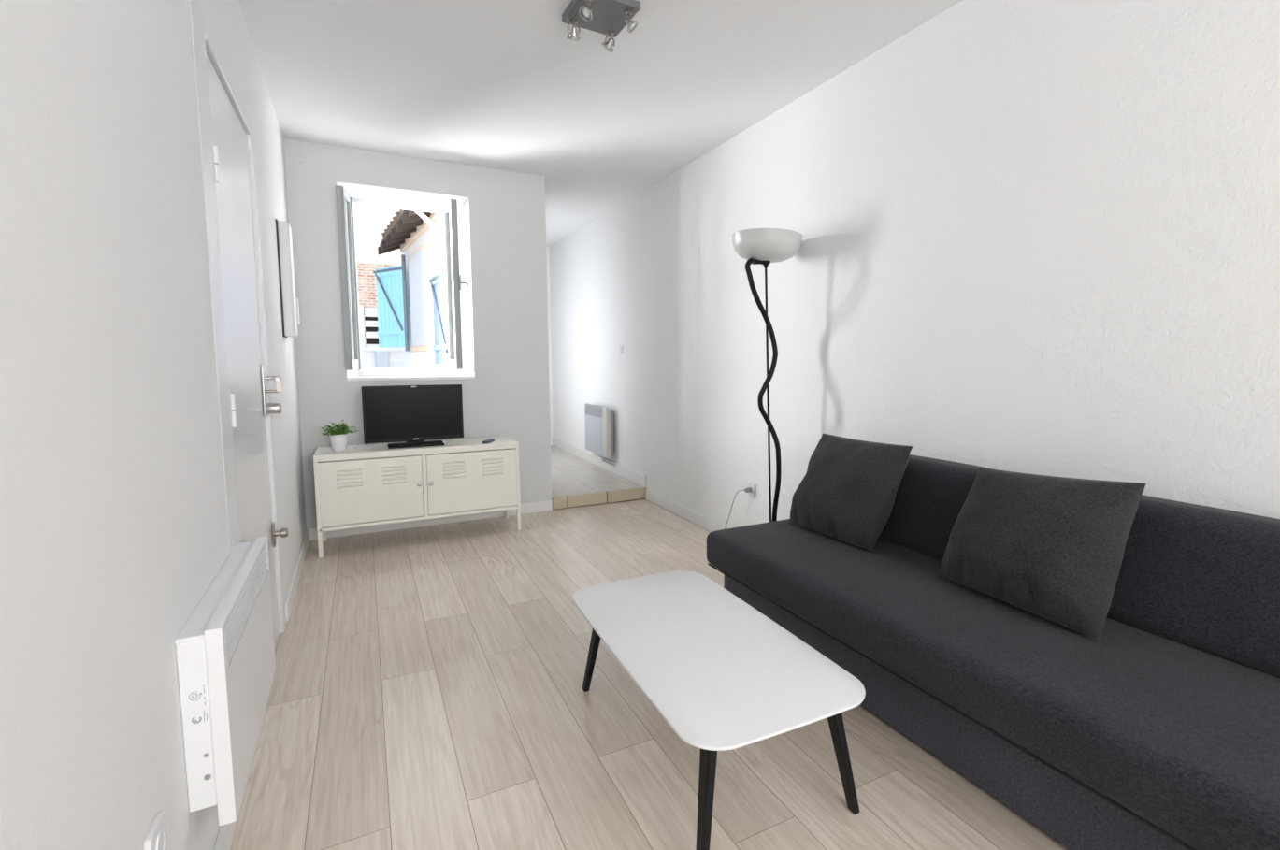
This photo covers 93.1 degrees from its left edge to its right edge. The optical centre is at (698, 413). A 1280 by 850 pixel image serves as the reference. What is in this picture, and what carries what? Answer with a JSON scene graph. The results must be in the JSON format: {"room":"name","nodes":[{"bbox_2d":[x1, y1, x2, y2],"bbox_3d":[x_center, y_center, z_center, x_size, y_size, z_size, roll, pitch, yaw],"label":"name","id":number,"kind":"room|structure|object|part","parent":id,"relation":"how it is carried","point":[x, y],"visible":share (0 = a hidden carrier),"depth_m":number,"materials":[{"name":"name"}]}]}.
{"room":"living room","nodes":[
{"label":"living room","id":0,"kind":"room"},
{"bbox_2d":[0,0,306,849],"bbox_3d":[-0.726,-0.118,0.303,0.354,2.557,8.052,-3,6,-29],"label":"wall","id":1,"kind":"structure","parent":0,"point":[114,525],"depth_m":0.92,"materials":[{"name":"white paint"}]},
{"bbox_2d":[143,810,167,849],"bbox_3d":[-0.905,0.725,1.010,0.012,0.080,0.080,-3,6,-29],"label":"power outlet","id":2,"kind":"object","parent":1,"relation":"attached to","point":[156,839],"visible":1,"depth_m":1.01,"materials":[{"name":"white plastic"}]},
{"bbox_2d":[174,536,275,825],"bbox_3d":[-1.162,0.609,1.519,0.074,0.414,0.718,-3,6,-29],"label":"radiator","id":3,"kind":"object","parent":1,"relation":"attached to","point":[225,649],"visible":1,"depth_m":1.27,"materials":[{"name":"white metal"}]},
{"bbox_3d":[-1.175,0.595,1.512,0.046,0.353,0.716,-3,6,-29],"label":"casing","id":4,"kind":"part","parent":3,"relation":"part of","materials":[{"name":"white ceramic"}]},
{"bbox_3d":[-1.173,0.416,1.497,0.050,0.010,0.716,-3,6,-29],"label":"plate","id":5,"kind":"part","parent":3,"relation":"part of","materials":[{"name":"white metal"}]},
{"bbox_2d":[225,546,268,663],"bbox_3d":[-1.143,0.457,1.522,0.021,0.085,0.664,-3,6,-29],"label":"grille","id":6,"kind":"object","parent":3,"relation":"attached to","point":[244,590],"depth_m":1.47,"materials":[{"name":"white metal"}]},
{"bbox_2d":[213,767,250,849],"bbox_3d":[0.044,1.209,-0.630,0.013,0.082,5.470,-3,6,-29],"label":"baseboard","id":7,"kind":"structure","parent":1,"relation":"attached to","point":[225,834],"depth_m":1.44,"materials":[{"name":"white paint"}]},
{"bbox_2d":[189,0,287,646],"bbox_3d":[-1.578,-0.077,2.110,0.132,2.150,1.066,-3,6,-29],"label":"door","id":8,"kind":"structure","parent":1,"relation":"in","point":[228,165],"depth_m":2.04,"materials":[{"name":"white paint"}]},
{"bbox_3d":[-1.790,-0.096,2.488,0.007,0.210,0.036,-3,6,-29],"label":"lock plate","id":9,"kind":"part","parent":8,"relation":"part of","materials":[{"name":"silver metal"}]},
{"bbox_3d":[-1.818,-0.416,2.529,0.007,0.070,0.022,-3,6,-29],"label":"strike plate","id":10,"kind":"part","parent":8,"relation":"part of","materials":[{"name":"white plastic"}]},
{"bbox_3d":[-1.739,-0.143,2.460,0.062,0.017,0.109,-3,6,-29],"label":"handle","id":11,"kind":"part","parent":8,"relation":"part of","materials":[{"name":"silver metal"}]},
{"bbox_3d":[-1.766,-0.023,2.508,0.050,0.044,0.044,-3,6,-29],"label":"lock knob","id":12,"kind":"part","parent":8,"relation":"part of","materials":[{"name":"silver metal"}]},
{"bbox_3d":[-1.791,0.511,2.546,0.008,0.100,0.038,-3,6,-29],"label":"bolt plate","id":13,"kind":"part","parent":8,"relation":"part of","materials":[{"name":"silver metal"}]},
{"bbox_3d":[-1.767,0.505,2.555,0.047,0.040,0.040,-3,6,-29],"label":"bolt knob","id":14,"kind":"part","parent":8,"relation":"part of","materials":[{"name":"silver metal"}]},
{"bbox_2d":[275,218,298,337],"bbox_3d":[-2.219,-0.718,3.256,0.056,0.608,0.162,-3,6,-29],"label":"electrical box","id":15,"kind":"object","parent":1,"relation":"attached to","point":[284,242],"visible":1,"depth_m":3.20,"materials":[{"name":"white plastic"}]},
{"bbox_3d":[-2.241,-0.717,3.244,0.006,0.608,0.162,-3,6,-29],"label":"plate","id":16,"kind":"part","parent":15,"relation":"part of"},
{"bbox_3d":[-2.199,-0.720,3.271,0.006,0.584,0.141,-3,6,-29],"label":"panel","id":17,"kind":"part","parent":15,"relation":"part of","materials":[{"name":"white plastic"}]},
{"bbox_2d":[284,528,309,621],"bbox_3d":[-2.218,0.849,3.353,0.013,0.082,1.419,-3,6,-29],"label":"baseboard","id":18,"kind":"structure","parent":1,"relation":"attached to","point":[289,601],"depth_m":3.13,"materials":[{"name":"white paint"}]},
{"bbox_2d":[295,297,300,324],"bbox_3d":[-2.368,-0.597,3.530,0.055,0.170,0.100,-3,6,-29],"label":"intercom","id":19,"kind":"object","parent":1,"relation":"attached to","point":[296,299],"visible":0.26,"depth_m":3.50,"materials":[{"name":"white plastic"}]},
{"bbox_2d":[283,137,551,528],"bbox_3d":[-2.051,-0.482,4.328,1.878,2.557,0.300,-3,6,-29],"label":"wall","id":20,"kind":"structure","parent":0,"point":[509,395],"depth_m":4.33,"materials":[{"name":"white paint"}]},
{"bbox_2d":[335,185,468,376],"bbox_3d":[-2.057,-0.893,4.273,0.812,1.275,0.375,-3,6,-29],"label":"window","id":21,"kind":"structure","parent":20,"relation":"in","point":[451,220],"depth_m":4.26,"materials":[{"name":"white paint"}]},
{"bbox_3d":[-2.363,-0.891,4.077,0.050,1.183,0.300,-2,6,-20],"label":"sash","id":22,"kind":"part","parent":21,"relation":"part of","materials":[{"name":"grey paint"}]},
{"bbox_3d":[-2.367,-0.904,4.074,0.006,1.068,0.210,-2,6,-20],"label":"pane","id":23,"kind":"part","parent":21,"relation":"part of","materials":[{"name":"clear glass"}]},
{"bbox_3d":[-1.792,-0.932,4.391,0.006,1.068,0.210,-3,6,-31],"label":"pane","id":24,"kind":"part","parent":21,"relation":"part of","materials":[{"name":"clear glass"}]},
{"bbox_3d":[-1.788,-0.920,4.394,0.050,1.183,0.300,-3,6,-31],"label":"sash","id":25,"kind":"part","parent":21,"relation":"part of","materials":[{"name":"grey paint"}]},
{"bbox_3d":[-1.688,-0.933,4.328,0.075,0.100,0.116,-3,6,-31],"label":"sash handle","id":26,"kind":"part","parent":21,"relation":"part of","materials":[{"name":"grey plastic"}]},
{"bbox_2d":[336,181,474,377],"bbox_3d":[-2.053,-0.894,4.274,0.810,1.283,0.268,-3,6,-29],"label":"trim","id":27,"kind":"structure","parent":20,"relation":"attached to","point":[353,190],"depth_m":4.32,"materials":[{"name":"white paint"}]},
{"bbox_2d":[346,374,474,381],"bbox_3d":[-2.055,-0.256,4.337,0.810,0.024,0.296,-3,6,-29],"label":"trim","id":28,"kind":"structure","parent":20,"relation":"attached to","point":[457,377],"depth_m":4.21,"materials":[{"name":"white paint"}]},
{"bbox_2d":[307,500,552,540],"bbox_3d":[-1.865,0.757,4.364,1.628,0.082,0.013,-3,6,-29],"label":"baseboard","id":29,"kind":"structure","parent":20,"relation":"attached to","point":[539,506],"depth_m":4.34,"materials":[{"name":"white paint"}]},
{"bbox_2d":[551,487,646,509],"bbox_3d":[-0.802,0.691,4.956,0.797,0.095,0.013,-3,6,-29],"label":"trim","id":30,"kind":"structure","parent":20,"relation":"attached to","point":[592,498],"depth_m":4.94,"materials":[{"name":"beige tile"}]},
{"bbox_2d":[546,246,553,445],"bbox_3d":[-2.235,-0.762,7.414,1.210,2.557,0.200,-3,6,-29],"label":"wall","id":31,"kind":"structure","parent":0,"point":[547,248],"depth_m":7.51,"materials":[{"name":"white paint"}]},
{"bbox_2d":[550,445,643,497],"bbox_3d":[-1.511,0.631,6.315,1.130,0.220,3.036,-3,6,-29],"label":"floor","id":32,"kind":"structure","parent":0,"point":[571,474],"depth_m":5.53,"materials":[{"name":"tile"}]},
{"bbox_2d":[238,0,962,246],"bbox_3d":[-0.309,-1.634,2.035,2.972,0.150,11.300,-3,6,-29],"label":"ceiling","id":33,"kind":"structure","parent":0,"point":[496,84],"depth_m":2.93,"materials":[{"name":"white paint"}]},
{"bbox_2d":[561,0,640,52],"bbox_3d":[-0.386,-1.537,2.374,0.234,0.104,0.250,-3,6,-31],"label":"ceiling spotlight","id":34,"kind":"object","parent":33,"relation":"attached to","point":[609,18],"visible":1,"depth_m":2.37,"materials":[{"name":"grey metal"}]},
{"bbox_3d":[-0.497,-1.542,2.406,0.050,0.044,0.028,-3,6,-31],"label":"spot arm","id":35,"kind":"part","parent":34,"relation":"part of","materials":[{"name":"silver metal"}]},
{"bbox_3d":[-0.418,-1.500,2.257,0.028,0.022,0.030,-3,6,-31],"label":"bulb","id":36,"kind":"part","parent":34,"relation":"part of","materials":[{"name":"white glass"}]},
{"bbox_3d":[-0.412,-1.529,2.260,0.028,0.044,0.049,-3,6,-31],"label":"spot arm","id":37,"kind":"part","parent":34,"relation":"part of","materials":[{"name":"silver metal"}]},
{"bbox_3d":[-0.365,-1.550,2.490,0.049,0.044,0.028,-3,6,-31],"label":"spot arm","id":38,"kind":"part","parent":34,"relation":"part of","materials":[{"name":"silver metal"}]},
{"bbox_3d":[-0.271,-1.536,2.340,0.028,0.044,0.049,-3,6,-31],"label":"spot arm","id":39,"kind":"part","parent":34,"relation":"part of","materials":[{"name":"silver metal"}]},
{"bbox_2d":[230,498,1069,849],"bbox_3d":[0.475,1.165,0.975,2.872,0.120,8.252,-3,6,-29],"label":"floor","id":40,"kind":"structure","parent":0,"point":[426,692],"depth_m":1.89,"materials":[{"name":"laminate"}]},
{"bbox_2d":[313,435,520,557],"bbox_3d":[-1.849,0.515,4.048,1.194,0.620,0.418,-3,6,-29],"label":"tv cabinet","id":41,"kind":"object","parent":40,"relation":"on","point":[376,485],"visible":0.98,"depth_m":3.85,"materials":[{"name":"white metal"}]},
{"bbox_3d":[-2.273,0.570,3.610,0.024,0.590,0.024,-3,6,-29],"label":"leg","id":42,"kind":"part","parent":41,"relation":"part of","materials":[{"name":"white metal"}]},
{"bbox_3d":[-2.456,0.541,3.938,0.024,0.590,0.024,-3,6,-29],"label":"leg","id":43,"kind":"part","parent":41,"relation":"part of","materials":[{"name":"white metal"}]},
{"bbox_2d":[320,419,359,451],"bbox_3d":[-2.238,0.135,3.742,0.174,0.194,0.211,2,5,19],"label":"potted plant","id":44,"kind":"object","parent":41,"relation":"on","point":[338,436],"visible":1,"depth_m":3.72,"materials":[{"name":"green plant"}]},
{"bbox_3d":[-2.236,0.178,3.754,0.100,0.105,0.100,-3,6,-29],"label":"pot","id":45,"kind":"part","parent":44,"relation":"part of","materials":[{"name":"white ceramic"}]},
{"bbox_2d":[352,443,387,449],"bbox_3d":[-2.122,0.211,3.925,0.227,0.006,0.260,1,5,6],"label":"cable","id":46,"kind":"object","parent":41,"relation":"on","point":[367,443],"visible":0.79,"depth_m":3.89,"materials":[{"name":"white plastic"}]},
{"bbox_3d":[-2.018,0.474,3.737,0.565,0.390,0.024,-3,6,-29],"label":"door","id":47,"kind":"part","parent":41,"relation":"part of","materials":[{"name":"white metal"}]},
{"bbox_2d":[361,384,463,448],"bbox_3d":[-1.862,0.012,3.959,0.594,0.398,0.170,-3,6,-29],"label":"television","id":48,"kind":"object","parent":41,"relation":"on","point":[413,414],"visible":1,"depth_m":3.94,"materials":[{"name":"black plastic"}]},
{"bbox_3d":[-1.853,0.227,4.029,1.194,0.042,0.400,-3,6,-29],"label":"panel","id":49,"kind":"part","parent":41,"relation":"part of","materials":[{"name":"white metal"}]},
{"bbox_3d":[-1.500,0.448,4.024,0.565,0.390,0.024,-3,6,-29],"label":"door","id":50,"kind":"part","parent":41,"relation":"part of","materials":[{"name":"white metal"}]},
{"bbox_2d":[482,438,494,443],"bbox_3d":[-1.442,0.187,4.141,0.044,0.018,0.150,0,5,-1],"label":"remote control","id":51,"kind":"object","parent":41,"relation":"on","point":[488,440],"visible":1,"depth_m":4.11,"materials":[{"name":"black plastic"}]},
{"bbox_3d":[-1.433,0.489,4.503,0.024,0.590,0.024,-3,6,-29],"label":"leg","id":52,"kind":"part","parent":41,"relation":"part of","materials":[{"name":"white metal"}]},
{"bbox_3d":[-1.250,0.519,4.176,0.024,0.590,0.024,-3,6,-29],"label":"leg","id":53,"kind":"part","parent":41,"relation":"part of","materials":[{"name":"white metal"}]},
{"bbox_2d":[572,570,865,849],"bbox_3d":[-0.012,0.846,1.862,0.525,0.355,1.051,-3,6,-27],"label":"coffee table","id":54,"kind":"object","parent":40,"relation":"on","point":[723,674],"visible":1,"depth_m":1.63,"materials":[{"name":"white paint"}]},
{"bbox_3d":[-0.366,0.830,2.151,0.113,0.336,0.046,2,6,24],"label":"leg","id":55,"kind":"part","parent":54,"relation":"part of","materials":[{"name":"black paint"}]},
{"bbox_3d":[0.021,0.897,1.408,0.046,0.336,0.113,1,5,10],"label":"leg","id":56,"kind":"part","parent":54,"relation":"part of","materials":[{"name":"black paint"}]},
{"bbox_3d":[0.369,0.880,1.588,0.113,0.336,0.046,2,6,24],"label":"leg","id":57,"kind":"part","parent":54,"relation":"part of","materials":[{"name":"black paint"}]},
{"bbox_2d":[731,228,803,521],"bbox_3d":[0.355,-0.019,3.228,0.372,1.831,0.372,-3,6,-29],"label":"floor lamp","id":58,"kind":"object","parent":40,"relation":"on","point":[758,246],"visible":0.81,"depth_m":3.11,"materials":[{"name":"black plastic"}]},
{"bbox_2d":[724,487,751,529],"bbox_3d":[0.291,0.661,3.648,0.139,0.402,0.531,-3,6,-26],"label":"cable","id":59,"kind":"object","parent":58,"relation":"attached to","point":[748,489],"visible":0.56,"depth_m":3.73,"materials":[{"name":"grey plastic"}]},
{"bbox_3d":[0.332,0.026,3.205,0.238,1.668,0.075,-3,6,-29],"label":"gooseneck arm","id":60,"kind":"part","parent":58,"relation":"part of","materials":[{"name":"black plastic"}]},
{"bbox_3d":[0.355,-0.863,3.152,0.372,0.136,0.372,-3,6,-29],"label":"lamp shade","id":61,"kind":"part","parent":58,"relation":"part of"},
{"bbox_2d":[706,454,1279,849],"bbox_3d":[0.896,0.622,1.929,0.747,0.789,2.270,-3,6,-29],"label":"sofa","id":62,"kind":"object","parent":40,"relation":"on","point":[1162,731],"visible":0.7,"depth_m":1.56,"materials":[{"name":"black fabric"}]},
{"bbox_2d":[789,433,912,551],"bbox_3d":[0.619,0.316,2.545,0.268,0.428,0.600,-3,6,-29],"label":"throw pillow","id":63,"kind":"object","parent":62,"relation":"on","point":[847,492],"visible":1,"depth_m":2.41,"materials":[{"name":"grey fabric"}]},
{"bbox_2d":[936,467,1146,641],"bbox_3d":[1.009,0.378,1.865,0.262,0.426,0.583,-3,6,-29],"label":"throw pillow","id":64,"kind":"object","parent":62,"relation":"on","point":[1051,548],"visible":1,"depth_m":1.72,"materials":[{"name":"grey fabric"}]},
{"bbox_2d":[877,454,1279,677],"bbox_3d":[1.181,0.413,1.994,0.167,0.384,2.100,-3,6,-29],"label":"cushion","id":65,"kind":"object","parent":62,"relation":"on","point":[1203,581],"depth_m":1.62,"materials":[{"name":"grey fabric"}]},
{"bbox_2d":[548,0,1279,528],"bbox_3d":[0.902,-0.347,2.827,0.200,2.557,10.900,-3,6,-29],"label":"wall","id":66,"kind":"structure","parent":0,"point":[1041,237],"depth_m":2.28,"materials":[{"name":"white paint"}]},
{"bbox_2d":[584,402,613,458],"bbox_3d":[-0.982,0.154,5.954,0.088,0.475,0.645,-3,6,-29],"label":"radiator","id":67,"kind":"object","parent":66,"relation":"attached to","point":[598,419],"visible":1,"depth_m":5.84,"materials":[{"name":"silver metal"}]},
{"bbox_2d":[584,402,603,417],"bbox_3d":[-1.030,-0.033,5.970,0.028,0.105,0.540,-3,6,-29],"label":"grille","id":68,"kind":"object","parent":67,"relation":"attached to","point":[591,410],"depth_m":5.97,"materials":[{"name":"grey metal"}]},
{"bbox_3d":[-1.027,0.204,5.993,0.030,0.370,0.540,-3,6,-29],"label":"panel","id":69,"kind":"part","parent":67,"relation":"part of","materials":[{"name":"silver metal"}]},
{"bbox_3d":[-0.971,0.150,5.974,0.050,0.420,0.580,-3,6,-29],"label":"casing","id":70,"kind":"part","parent":67,"relation":"part of","materials":[{"name":"grey metal"}]},
{"bbox_2d":[602,457,616,466],"bbox_3d":[-0.868,0.467,5.859,0.034,0.034,0.330,-3,6,-29],"label":"duct","id":71,"kind":"object","parent":66,"relation":"attached to","point":[606,460],"visible":1,"depth_m":5.83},
{"bbox_3d":[-0.881,0.467,5.851,0.004,0.030,0.326,-3,6,-29],"label":"duct lid","id":72,"kind":"part","parent":71,"relation":"part of","materials":[{"name":"grey plastic"}]},
{"bbox_2d":[618,345,622,354],"bbox_3d":[-0.708,-0.583,5.495,0.014,0.080,0.080,-3,6,-29],"label":"light switch","id":73,"kind":"object","parent":66,"relation":"attached to","point":[620,346],"visible":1,"depth_m":5.48,"materials":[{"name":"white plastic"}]},
{"bbox_2d":[552,437,730,532],"bbox_3d":[0.810,0.829,2.882,0.013,0.205,10.900,-3,6,-29],"label":"baseboard","id":74,"kind":"structure","parent":66,"relation":"attached to","point":[634,476],"depth_m":5.17,"materials":[{"name":"white paint"}]},
{"bbox_2d":[747,482,755,497],"bbox_3d":[0.324,0.469,3.727,0.012,0.080,0.080,-3,6,-29],"label":"power outlet","id":75,"kind":"object","parent":66,"relation":"attached to","point":[749,484],"visible":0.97,"depth_m":3.71,"materials":[{"name":"white plastic"}]},
{"label":"outside","id":76,"kind":"structure","parent":0,"visible":0},
{"bbox_3d":[-7.628,0.434,15.886,30.000,0.150,25.000,-3,6,-29],"label":"ground","id":77,"kind":"structure","parent":76,"visible":0},
{"bbox_2d":[359,304,389,347],"bbox_3d":[-5.910,-0.463,11.088,0.480,3.000,0.120,-3,6,-29],"label":"screen","id":78,"kind":"object","parent":77,"relation":"on","point":[367,316],"visible":0.36,"depth_m":10.91,"materials":[{"name":"white paint"}]},
{"bbox_2d":[356,261,403,347],"bbox_3d":[-7.691,-1.318,13.050,5.500,3.850,0.400,-3,6,-29],"label":"brick house","id":79,"kind":"structure","parent":77,"relation":"on","point":[366,278],"depth_m":13.01,"materials":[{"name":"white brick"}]},
{"bbox_2d":[360,347,404,367],"bbox_3d":[-7.600,0.014,8.770,6.200,1.970,0.330,-3,6,-29],"label":"wall","id":80,"kind":"structure","parent":77,"relation":"on","point":[367,354],"depth_m":9.88,"materials":[{"name":"white paint"}]},
{"bbox_2d":[374,350,388,367],"bbox_3d":[-5.161,-0.822,9.848,0.200,0.400,0.110,-3,6,-29],"label":"meter box","id":81,"kind":"object","parent":80,"relation":"attached to","point":[381,357],"visible":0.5,"depth_m":9.79,"materials":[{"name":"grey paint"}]},
{"bbox_2d":[377,209,448,367],"bbox_3d":[-2.830,-0.537,6.377,0.585,3.498,3.873,-3,6,-33],"label":"neighbouring building","id":82,"kind":"structure","parent":77,"relation":"on","point":[419,236],"depth_m":6.46,"materials":[{"name":"white paint"}]},
{"bbox_2d":[373,254,409,350],"bbox_3d":[-3.776,-1.342,7.418,0.649,1.142,0.061,3,6,33],"label":"window shutter","id":83,"kind":"object","parent":82,"relation":"attached to","point":[391,281],"visible":1,"depth_m":7.40,"materials":[{"name":"blue paint"}]},
{"bbox_3d":[-3.797,-1.722,7.389,0.608,0.050,0.015,3,6,33],"label":"rail","id":84,"kind":"part","parent":83,"relation":"part of","materials":[{"name":"blue paint"}]},
{"bbox_3d":[-3.797,-1.004,7.454,0.608,0.050,0.015,3,6,33],"label":"rail","id":85,"kind":"part","parent":83,"relation":"part of","materials":[{"name":"blue paint"}]},
{"bbox_3d":[-3.523,-1.327,7.252,0.041,1.142,0.041,4,7,38],"label":"hinge post","id":86,"kind":"part","parent":83,"relation":"part of","materials":[{"name":"blue wood"}]},
{"bbox_3d":[-3.175,-1.286,6.808,0.012,1.030,0.904,-3,6,-33],"label":"window panel","id":87,"kind":"part","parent":82,"relation":"part of","materials":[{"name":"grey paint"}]},
{"bbox_3d":[-2.748,-1.940,6.103,0.050,0.100,3.415,-3,6,-33],"label":"wall plate","id":88,"kind":"part","parent":82,"relation":"part of","materials":[{"name":"white paint"}]},
{"bbox_2d":[429,256,449,367],"bbox_3d":[-2.379,-0.901,5.577,0.061,0.985,0.734,-3,6,-33],"label":"window shutter","id":89,"kind":"object","parent":82,"relation":"attached to","point":[438,282],"visible":0.74,"depth_m":5.57,"materials":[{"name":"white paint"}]},
{"bbox_3d":[-2.397,-1.234,5.561,0.015,0.050,0.692,-3,6,-33],"label":"rail","id":90,"kind":"part","parent":89,"relation":"part of","materials":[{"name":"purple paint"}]},
{"bbox_3d":[-2.396,-0.619,5.616,0.015,0.050,0.692,-3,6,-33],"label":"rail","id":91,"kind":"part","parent":89,"relation":"part of","materials":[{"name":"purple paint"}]},
{"bbox_3d":[-2.188,-0.875,5.291,0.041,0.985,0.041,-1,5,-7],"label":"hinge post","id":92,"kind":"part","parent":89,"relation":"part of","materials":[{"name":"grey metal"}]}
]}

